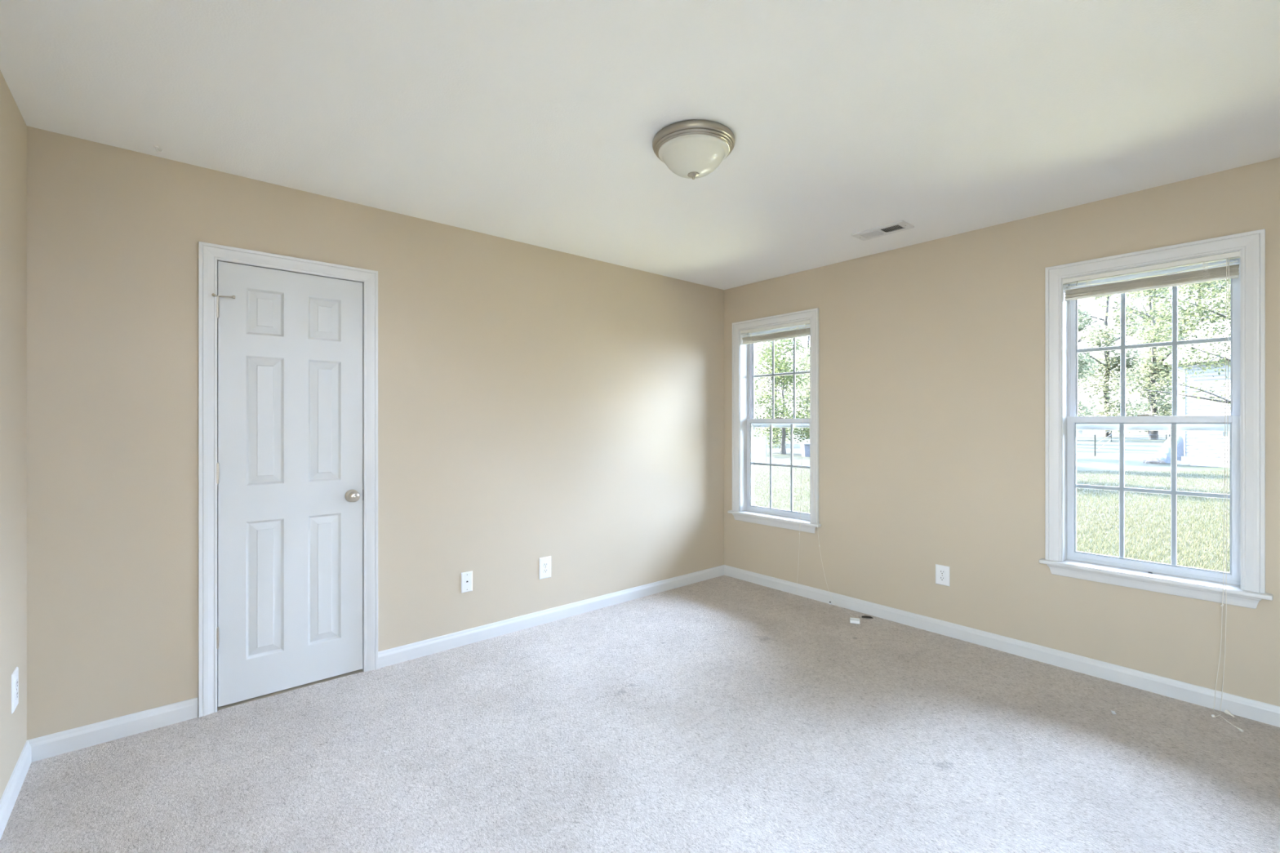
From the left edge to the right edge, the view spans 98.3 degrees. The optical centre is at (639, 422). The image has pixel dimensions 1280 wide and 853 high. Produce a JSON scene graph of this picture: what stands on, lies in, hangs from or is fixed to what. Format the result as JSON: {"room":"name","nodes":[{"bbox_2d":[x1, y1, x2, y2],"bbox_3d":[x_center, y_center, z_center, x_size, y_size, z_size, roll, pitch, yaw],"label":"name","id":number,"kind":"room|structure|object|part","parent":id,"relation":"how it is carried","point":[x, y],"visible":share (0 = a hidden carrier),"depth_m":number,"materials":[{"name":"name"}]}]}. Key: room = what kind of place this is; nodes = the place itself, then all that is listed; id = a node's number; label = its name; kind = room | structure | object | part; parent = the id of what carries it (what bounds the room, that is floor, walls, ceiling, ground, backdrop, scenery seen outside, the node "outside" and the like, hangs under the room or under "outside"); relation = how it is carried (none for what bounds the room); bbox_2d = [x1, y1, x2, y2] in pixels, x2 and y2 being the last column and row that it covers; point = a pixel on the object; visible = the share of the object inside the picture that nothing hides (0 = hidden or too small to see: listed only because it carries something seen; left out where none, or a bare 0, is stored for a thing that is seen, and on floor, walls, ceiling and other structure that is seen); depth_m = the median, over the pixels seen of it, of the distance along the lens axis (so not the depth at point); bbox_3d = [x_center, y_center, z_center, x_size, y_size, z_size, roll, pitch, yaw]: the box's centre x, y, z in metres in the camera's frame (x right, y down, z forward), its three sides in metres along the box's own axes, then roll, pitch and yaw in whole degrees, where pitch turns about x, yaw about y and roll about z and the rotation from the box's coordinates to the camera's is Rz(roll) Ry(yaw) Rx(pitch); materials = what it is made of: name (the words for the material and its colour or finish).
{"room":"empty bedroom","nodes":[
{"label":"empty bedroom","id":0,"kind":"room"},
{"bbox_2d":[0,70,26,799],"bbox_3d":[-1.098,0.307,0.530,0.160,2.890,4.370,0,0,-40],"label":"wall","id":1,"kind":"structure","parent":0,"point":[13,127],"depth_m":1.93,"materials":[{"name":"beige paint"}]},
{"bbox_2d":[11,666,18,713],"bbox_3d":[-2.198,0.940,1.948,0.008,0.134,0.086,0,0,-40],"label":"power outlet","id":2,"kind":"object","parent":1,"relation":"attached to","point":[15,676],"visible":1,"depth_m":1.93,"materials":[{"name":"white plastic"}]},
{"bbox_2d":[15,679,17,688],"bbox_3d":[-2.196,0.920,1.950,0.003,0.028,0.035,0,0,-40],"label":"receptacle","id":3,"kind":"object","parent":2,"relation":"attached to","point":[16,680],"depth_m":1.94,"materials":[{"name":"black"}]},
{"bbox_2d":[15,689,17,699],"bbox_3d":[-2.196,0.959,1.950,0.003,0.028,0.035,0,0,-40],"label":"receptacle","id":4,"kind":"object","parent":2,"relation":"attached to","point":[16,691],"depth_m":1.94,"materials":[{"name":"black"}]},
{"bbox_2d":[0,740,31,839],"bbox_3d":[-2.022,1.261,1.746,0.014,0.086,1.000,0,0,-40],"label":"baseboard","id":5,"kind":"structure","parent":1,"relation":"attached to","point":[7,801],"depth_m":1.90,"materials":[{"name":"white wood"}]},
{"bbox_2d":[26,125,724,740],"bbox_3d":[-0.868,0.307,3.494,4.040,2.890,0.160,0,0,-40],"label":"wall","id":6,"kind":"structure","parent":0,"point":[535,402],"depth_m":2.98,"materials":[{"name":"beige paint"}]},
{"bbox_2d":[27,697,197,762],"bbox_3d":[-2.153,1.261,2.283,0.512,0.086,0.014,0,0,-40],"label":"baseboard","id":7,"kind":"structure","parent":6,"relation":"attached to","point":[53,744],"depth_m":2.27,"materials":[{"name":"white wood"}]},
{"bbox_2d":[198,241,377,717],"bbox_3d":[-1.698,0.250,2.720,0.742,2.102,0.180,0,0,-40],"label":"door","id":8,"kind":"structure","parent":6,"relation":"in","point":[288,345],"depth_m":2.67,"materials":[{"name":"white wood"}]},
{"bbox_3d":[-1.470,0.378,2.837,0.065,0.065,0.063,0,0,-40],"label":"knob","id":9,"kind":"part","parent":8,"relation":"part of","materials":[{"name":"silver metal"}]},
{"bbox_2d":[461,570,472,593],"bbox_3d":[-1.018,0.938,3.256,0.068,0.118,0.007,0,0,-40],"label":"phone jack","id":10,"kind":"object","parent":6,"relation":"attached to","point":[466,577],"visible":1,"depth_m":3.25,"materials":[{"name":"white plastic"}]},
{"bbox_2d":[538,555,551,579],"bbox_3d":[-0.615,0.944,3.599,0.088,0.138,0.008,0,0,-40],"label":"power outlet","id":11,"kind":"object","parent":6,"relation":"attached to","point":[544,563],"visible":1,"depth_m":3.60,"materials":[{"name":"white plastic"}]},
{"bbox_2d":[377,564,724,668],"bbox_3d":[-0.332,1.261,3.837,2.782,0.086,0.014,0,0,-40],"label":"baseboard","id":12,"kind":"structure","parent":6,"relation":"attached to","point":[397,655],"depth_m":3.52,"materials":[{"name":"white wood"}]},
{"bbox_2d":[0,0,1279,289],"bbox_3d":[0.499,-1.238,1.893,4.360,0.200,4.370,0,0,-40],"label":"ceiling","id":13,"kind":"structure","parent":0,"point":[535,122],"depth_m":1.95,"materials":[{"name":"white paint"}]},
{"bbox_2d":[153,146,163,152],"bbox_3d":[-1.989,-1.127,2.283,0.034,0.023,0.018,0,0,4],"label":"ceiling hook","id":14,"kind":"object","parent":13,"relation":"attached to","point":[155,147],"visible":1,"depth_m":2.28,"materials":[{"name":"white paint"}]},
{"bbox_2d":[652,120,734,179],"bbox_3d":[0.216,-1.061,2.238,0.331,0.154,0.331,0,0,-40],"label":"ceiling light","id":15,"kind":"object","parent":13,"relation":"attached to","point":[693,149],"visible":1,"depth_m":2.15,"materials":[{"name":"white glass"}]},
{"bbox_3d":[0.216,-1.052,2.238,0.285,0.097,0.285,0,0,-40],"label":"lamp shade","id":16,"kind":"part","parent":15,"relation":"part of","materials":[{"name":"beige glass"}]},
{"bbox_2d":[851,220,914,240],"bbox_3d":[1.433,-1.133,3.273,0.152,0.010,0.307,0,0,-40],"label":"ceiling vent","id":17,"kind":"object","parent":13,"relation":"in","point":[871,233],"visible":1,"depth_m":3.26,"materials":[{"name":"white metal"}]},
{"bbox_2d":[0,575,1279,852],"bbox_3d":[0.438,1.402,1.841,4.200,0.200,4.050,0,0,-40],"label":"floor","id":18,"kind":"structure","parent":0,"point":[723,713],"depth_m":2.16,"materials":[{"name":"beige carpet"}]},
{"bbox_2d":[849,617,859,624],"bbox_3d":[1.395,1.286,3.592,0.060,0.028,0.037,0,0,21],"label":"plastic box","id":19,"kind":"object","parent":18,"relation":"on","point":[853,620],"visible":1,"depth_m":3.58,"materials":[{"name":"white plastic"}]},
{"bbox_2d":[862,615,873,618],"bbox_3d":[1.512,1.291,3.677,0.071,0.014,0.020,0,0,17],"label":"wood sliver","id":20,"kind":"object","parent":18,"relation":"on","point":[863,616],"visible":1,"depth_m":3.67,"materials":[{"name":"brown"}]},
{"bbox_2d":[724,157,1279,706],"bbox_3d":[2.096,0.307,3.256,0.160,2.890,4.370,0,0,-40],"label":"wall","id":21,"kind":"structure","parent":0,"point":[931,353],"depth_m":3.25,"materials":[{"name":"beige paint"}]},
{"bbox_2d":[727,307,821,533],"bbox_3d":[1.093,-0.012,4.397,0.215,1.654,0.852,0,0,-40],"label":"window","id":22,"kind":"structure","parent":21,"relation":"in","point":[744,422],"depth_m":4.50,"materials":[{"name":"white wood"}]},
{"bbox_3d":[1.063,0.750,4.372,0.136,0.020,0.852,0,0,-40],"label":"sill","id":23,"kind":"part","parent":22,"relation":"part of","materials":[{"name":"white wood"}]},
{"bbox_3d":[1.127,0.346,4.426,0.028,0.759,0.660,0,0,-40],"label":"sash","id":24,"kind":"part","parent":22,"relation":"part of","materials":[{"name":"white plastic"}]},
{"bbox_3d":[1.144,-0.009,4.441,0.080,1.517,0.664,0,0,-40],"label":"frame","id":25,"kind":"part","parent":22,"relation":"part of","materials":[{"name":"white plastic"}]},
{"bbox_3d":[1.153,-0.358,4.448,0.028,0.796,0.660,0,0,-40],"label":"sash","id":26,"kind":"part","parent":22,"relation":"part of","materials":[{"name":"glass"}]},
{"bbox_2d":[740,320,853,617],"bbox_3d":[1.185,0.265,4.167,0.152,2.061,1.134,0,0,-30],"label":"window blind","id":27,"kind":"object","parent":22,"relation":"attached to","point":[797,333],"visible":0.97,"depth_m":4.30,"materials":[{"name":"white plastic"}]},
{"bbox_3d":[1.065,-0.656,4.373,0.025,0.010,0.648,0,0,-40],"label":"rail","id":28,"kind":"part","parent":27,"relation":"part of","materials":[{"name":"white plastic"}]},
{"bbox_3d":[1.196,0.273,4.145,0.056,2.034,0.066,0,0,-40],"label":"lift cord","id":29,"kind":"part","parent":27,"relation":"part of","materials":[{"name":"white fabric"}]},
{"bbox_3d":[1.356,0.276,3.898,0.077,2.040,0.522,0,0,-19],"label":"lift cord","id":30,"kind":"part","parent":27,"relation":"part of","materials":[{"name":"white fabric"}]},
{"bbox_2d":[935,564,950,586],"bbox_3d":[1.860,0.939,3.403,0.008,0.121,0.082,0,0,-40],"label":"power outlet","id":31,"kind":"object","parent":21,"relation":"attached to","point":[942,573],"visible":1,"depth_m":3.40,"materials":[{"name":"white plastic"}]},
{"bbox_2d":[939,569,945,574],"bbox_3d":[1.858,0.919,3.402,0.003,0.028,0.035,0,0,-40],"label":"receptacle","id":32,"kind":"object","parent":31,"relation":"attached to","point":[941,571],"depth_m":3.40,"materials":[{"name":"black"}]},
{"bbox_2d":[939,576,945,581],"bbox_3d":[1.858,0.958,3.402,0.003,0.028,0.035,0,0,-40],"label":"receptacle","id":33,"kind":"object","parent":31,"relation":"attached to","point":[941,578],"depth_m":3.40,"materials":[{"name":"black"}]},
{"bbox_2d":[724,564,1279,727],"bbox_3d":[2.030,1.261,3.200,0.014,0.086,4.050,0,0,-40],"label":"baseboard","id":34,"kind":"structure","parent":21,"relation":"attached to","point":[1243,707],"depth_m":2.99,"materials":[{"name":"white wood"}]},
{"bbox_2d":[1039,228,1273,608],"bbox_3d":[2.506,-0.012,2.742,0.215,1.654,0.834,0,0,-40],"label":"window","id":35,"kind":"structure","parent":21,"relation":"in","point":[1245,587],"depth_m":2.69,"materials":[{"name":"white wood"}]},
{"bbox_2d":[1062,250,1243,732],"bbox_3d":[2.401,0.265,2.642,0.250,2.061,0.660,0,0,-40],"label":"window blind","id":36,"kind":"object","parent":35,"relation":"attached to","point":[1229,272],"visible":1,"depth_m":2.63,"materials":[{"name":"white plastic"}]},
{"bbox_3d":[2.477,-0.656,2.718,0.025,0.010,0.630,0,0,-40],"label":"rail","id":37,"kind":"part","parent":36,"relation":"part of","materials":[{"name":"white plastic"}]},
{"bbox_3d":[2.585,0.275,2.457,0.138,2.039,0.023,0,0,-33],"label":"lift cord","id":38,"kind":"part","parent":36,"relation":"part of","materials":[{"name":"white fabric"}]},
{"bbox_3d":[2.572,0.276,2.433,0.185,2.040,0.080,0,0,-40],"label":"lift cord","id":39,"kind":"part","parent":36,"relation":"part of","materials":[{"name":"white fabric"}]},
{"bbox_3d":[2.540,0.346,2.771,0.028,0.759,0.642,0,0,-40],"label":"sash","id":40,"kind":"part","parent":35,"relation":"part of","materials":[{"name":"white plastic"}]},
{"bbox_3d":[2.557,-0.009,2.786,0.080,1.517,0.646,0,0,-40],"label":"frame","id":41,"kind":"part","parent":35,"relation":"part of","materials":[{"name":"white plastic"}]},
{"bbox_3d":[2.566,-0.358,2.793,0.028,0.796,0.642,0,0,-40],"label":"sash","id":42,"kind":"part","parent":35,"relation":"part of","materials":[{"name":"white plastic"}]},
{"bbox_3d":[2.476,0.750,2.716,0.136,0.020,0.834,0,0,-40],"label":"sill","id":43,"kind":"part","parent":35,"relation":"part of","materials":[{"name":"white wood"}]},
{"label":"outside","id":44,"kind":"structure","parent":0,"visible":0},
{"bbox_2d":[753,430,1229,572],"bbox_3d":[19.736,1.752,20.975,170.000,0.001,160.000,0,0,-40],"label":"lawn","id":45,"kind":"structure","parent":44,"point":[1137,448],"depth_m":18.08,"materials":[{"name":"green plant"}]},
{"bbox_2d":[754,342,763,430],"bbox_3d":[12.490,-6.986,67.928,7.130,17.692,7.132,0,0,12],"label":"pine tree","id":46,"kind":"object","parent":45,"relation":"on","point":[755,343],"visible":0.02,"depth_m":68.58,"materials":[{"name":"green plant"}]},
{"bbox_3d":[12.327,-7.121,67.876,6.429,17.421,5.777,0,0,0],"label":"crown","id":47,"kind":"part","parent":46,"relation":"part of","materials":[{"name":"green plant"}]},
{"bbox_2d":[753,435,766,462],"bbox_3d":[5.300,1.202,24.600,0.852,1.200,0.056,0,0,-30],"label":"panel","id":48,"kind":"object","parent":45,"relation":"on","point":[765,437],"visible":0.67,"depth_m":24.68,"materials":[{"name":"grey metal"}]},
{"bbox_2d":[753,337,809,453],"bbox_3d":[7.902,-1.865,31.207,6.961,7.339,7.088,0,0,27],"label":"broadleaf tree","id":49,"kind":"object","parent":45,"relation":"on","point":[783,364],"visible":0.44,"depth_m":30.84,"materials":[{"name":"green plant"}]},
{"bbox_2d":[754,337,809,444],"bbox_3d":[11.316,-5.530,45.857,5.943,14.743,5.942,0,0,5],"label":"pine tree","id":50,"kind":"object","parent":45,"relation":"on","point":[762,351],"visible":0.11,"depth_m":45.39,"materials":[{"name":"green plant"}]},
{"bbox_2d":[783,335,809,433],"bbox_3d":[20.869,-6.986,67.913,7.132,17.692,7.130,0,0,-30],"label":"pine tree","id":51,"kind":"object","parent":45,"relation":"on","point":[808,338],"visible":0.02,"depth_m":67.74,"materials":[{"name":"green plant"}]},
{"bbox_2d":[788,347,809,417],"bbox_3d":[8.027,-1.789,19.407,5.144,7.173,4.945,0,0,9],"label":"broadleaf tree","id":52,"kind":"object","parent":45,"relation":"on","point":[801,365],"visible":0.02,"depth_m":20.72,"materials":[{"name":"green plant"}]},
{"bbox_2d":[800,443,809,457],"bbox_3d":[8.704,1.412,28.600,0.680,0.680,0.760,0,0,0],"label":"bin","id":53,"kind":"object","parent":45,"relation":"on","point":[806,446],"visible":0.51,"depth_m":28.30,"materials":[{"name":"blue plastic"}]},
{"bbox_2d":[1077,303,1105,432],"bbox_3d":[43.173,-8.442,56.860,8.318,20.640,8.320,0,0,-4],"label":"pine tree","id":54,"kind":"object","parent":45,"relation":"on","point":[1081,328],"visible":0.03,"depth_m":54.60,"materials":[{"name":"green plant"}]},
{"bbox_2d":[1077,309,1114,416],"bbox_3d":[63.070,-11.354,82.111,11.149,26.538,11.358,0,0,-11],"label":"pine tree","id":55,"kind":"object","parent":45,"relation":"on","point":[1085,311],"visible":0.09,"depth_m":79.44,"materials":[{"name":"green plant"}]},
{"bbox_2d":[1077,294,1150,436],"bbox_3d":[57.271,-9.898,68.032,9.911,23.589,10.096,0,0,-45],"label":"pine tree","id":56,"kind":"object","parent":45,"relation":"on","point":[1108,367],"visible":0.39,"depth_m":66.97,"materials":[{"name":"green plant"}]},
{"bbox_2d":[1076,430,1169,456],"bbox_3d":[34.621,1.242,40.853,34.780,1.220,3.608,0,0,-41],"label":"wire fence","id":57,"kind":"object","parent":45,"relation":"on","point":[1166,434],"visible":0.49,"depth_m":51.00,"materials":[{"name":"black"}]},
{"bbox_2d":[1102,287,1195,439],"bbox_3d":[53.071,-8.442,56.876,8.320,20.640,8.318,0,0,-23],"label":"pine tree","id":58,"kind":"object","parent":45,"relation":"on","point":[1165,409],"visible":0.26,"depth_m":56.59,"materials":[{"name":"green plant"}]},
{"bbox_2d":[1115,287,1185,434],"bbox_3d":[75.354,-11.840,81.862,11.779,27.520,11.562,0,0,-30],"label":"pine tree","id":59,"kind":"object","parent":45,"relation":"on","point":[1165,291],"visible":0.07,"depth_m":81.72,"materials":[{"name":"green plant"}]},
{"bbox_2d":[1077,279,1230,409],"bbox_3d":[11.367,-1.519,10.937,5.072,6.652,4.386,0,0,-16],"label":"maple tree","id":60,"kind":"object","parent":45,"relation":"on","point":[1202,310],"visible":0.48,"depth_m":10.65,"materials":[{"name":"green plant"}]},
{"bbox_2d":[1142,457,1166,463],"bbox_3d":[22.180,1.645,23.899,0.694,0.274,0.639,0,0,0],"label":"heap","id":61,"kind":"object","parent":45,"relation":"on","point":[1153,460],"visible":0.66,"depth_m":23.75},
{"bbox_2d":[1155,435,1188,463],"bbox_3d":[23.177,1.152,24.203,0.947,1.200,0.709,0,0,0],"label":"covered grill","id":62,"kind":"object","parent":45,"relation":"on","point":[1164,453],"visible":0.62,"depth_m":23.96,"materials":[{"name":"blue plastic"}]},
{"bbox_2d":[1176,460,1189,465],"bbox_3d":[22.641,1.677,23.200,0.320,0.150,0.500,0,0,0],"label":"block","id":63,"kind":"object","parent":45,"relation":"on","point":[1182,463],"visible":0.72,"depth_m":23.02,"materials":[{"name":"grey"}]},
{"bbox_2d":[1160,280,1228,415],"bbox_3d":[68.714,-9.898,67.866,9.911,23.589,10.096,0,0,26],"label":"pine tree","id":64,"kind":"object","parent":45,"relation":"on","point":[1214,282],"visible":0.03,"depth_m":67.66,"materials":[{"name":"green plant"}]},
{"bbox_2d":[1163,320,1230,463],"bbox_3d":[28.967,-1.448,22.088,6.800,6.800,9.800,0,0,-22],"label":"house","id":65,"kind":"structure","parent":45,"relation":"on","point":[1208,446],"depth_m":24.38,"materials":[{"name":"grey"}]},
{"bbox_2d":[1186,284,1230,328],"bbox_3d":[62.482,-8.442,56.908,8.672,20.640,8.834,0,0,-7],"label":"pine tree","id":66,"kind":"object","parent":45,"relation":"on","point":[1228,284],"visible":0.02,"depth_m":58.44,"materials":[{"name":"green plant"}]},
{"bbox_3d":[62.527,-8.600,57.409,6.740,20.325,7.500,0,0,36],"label":"crown","id":67,"kind":"part","parent":66,"relation":"part of","materials":[{"name":"green plant"}]},
{"bbox_2d":[1188,461,1229,467],"bbox_3d":[23.818,1.787,22.816,3.800,0.100,2.700,0,0,-40],"label":"paving slab","id":68,"kind":"object","parent":45,"relation":"on","point":[1192,464],"visible":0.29,"depth_m":22.78,"materials":[{"name":"grey concrete"}]},
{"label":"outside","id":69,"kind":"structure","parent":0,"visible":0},
{"bbox_2d":[1186,280,1230,321],"bbox_3d":[87.834,-11.354,81.975,11.358,26.538,11.150,0,0,41],"label":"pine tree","id":70,"kind":"object","parent":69,"point":[1222,280],"visible":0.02,"depth_m":82.37,"materials":[{"name":"green plant"}]},
{"bbox_3d":[87.446,-11.557,82.493,8.666,26.132,9.643,0,0,-6],"label":"crown","id":71,"kind":"part","parent":70,"relation":"part of","materials":[{"name":"green plant"}]}
]}

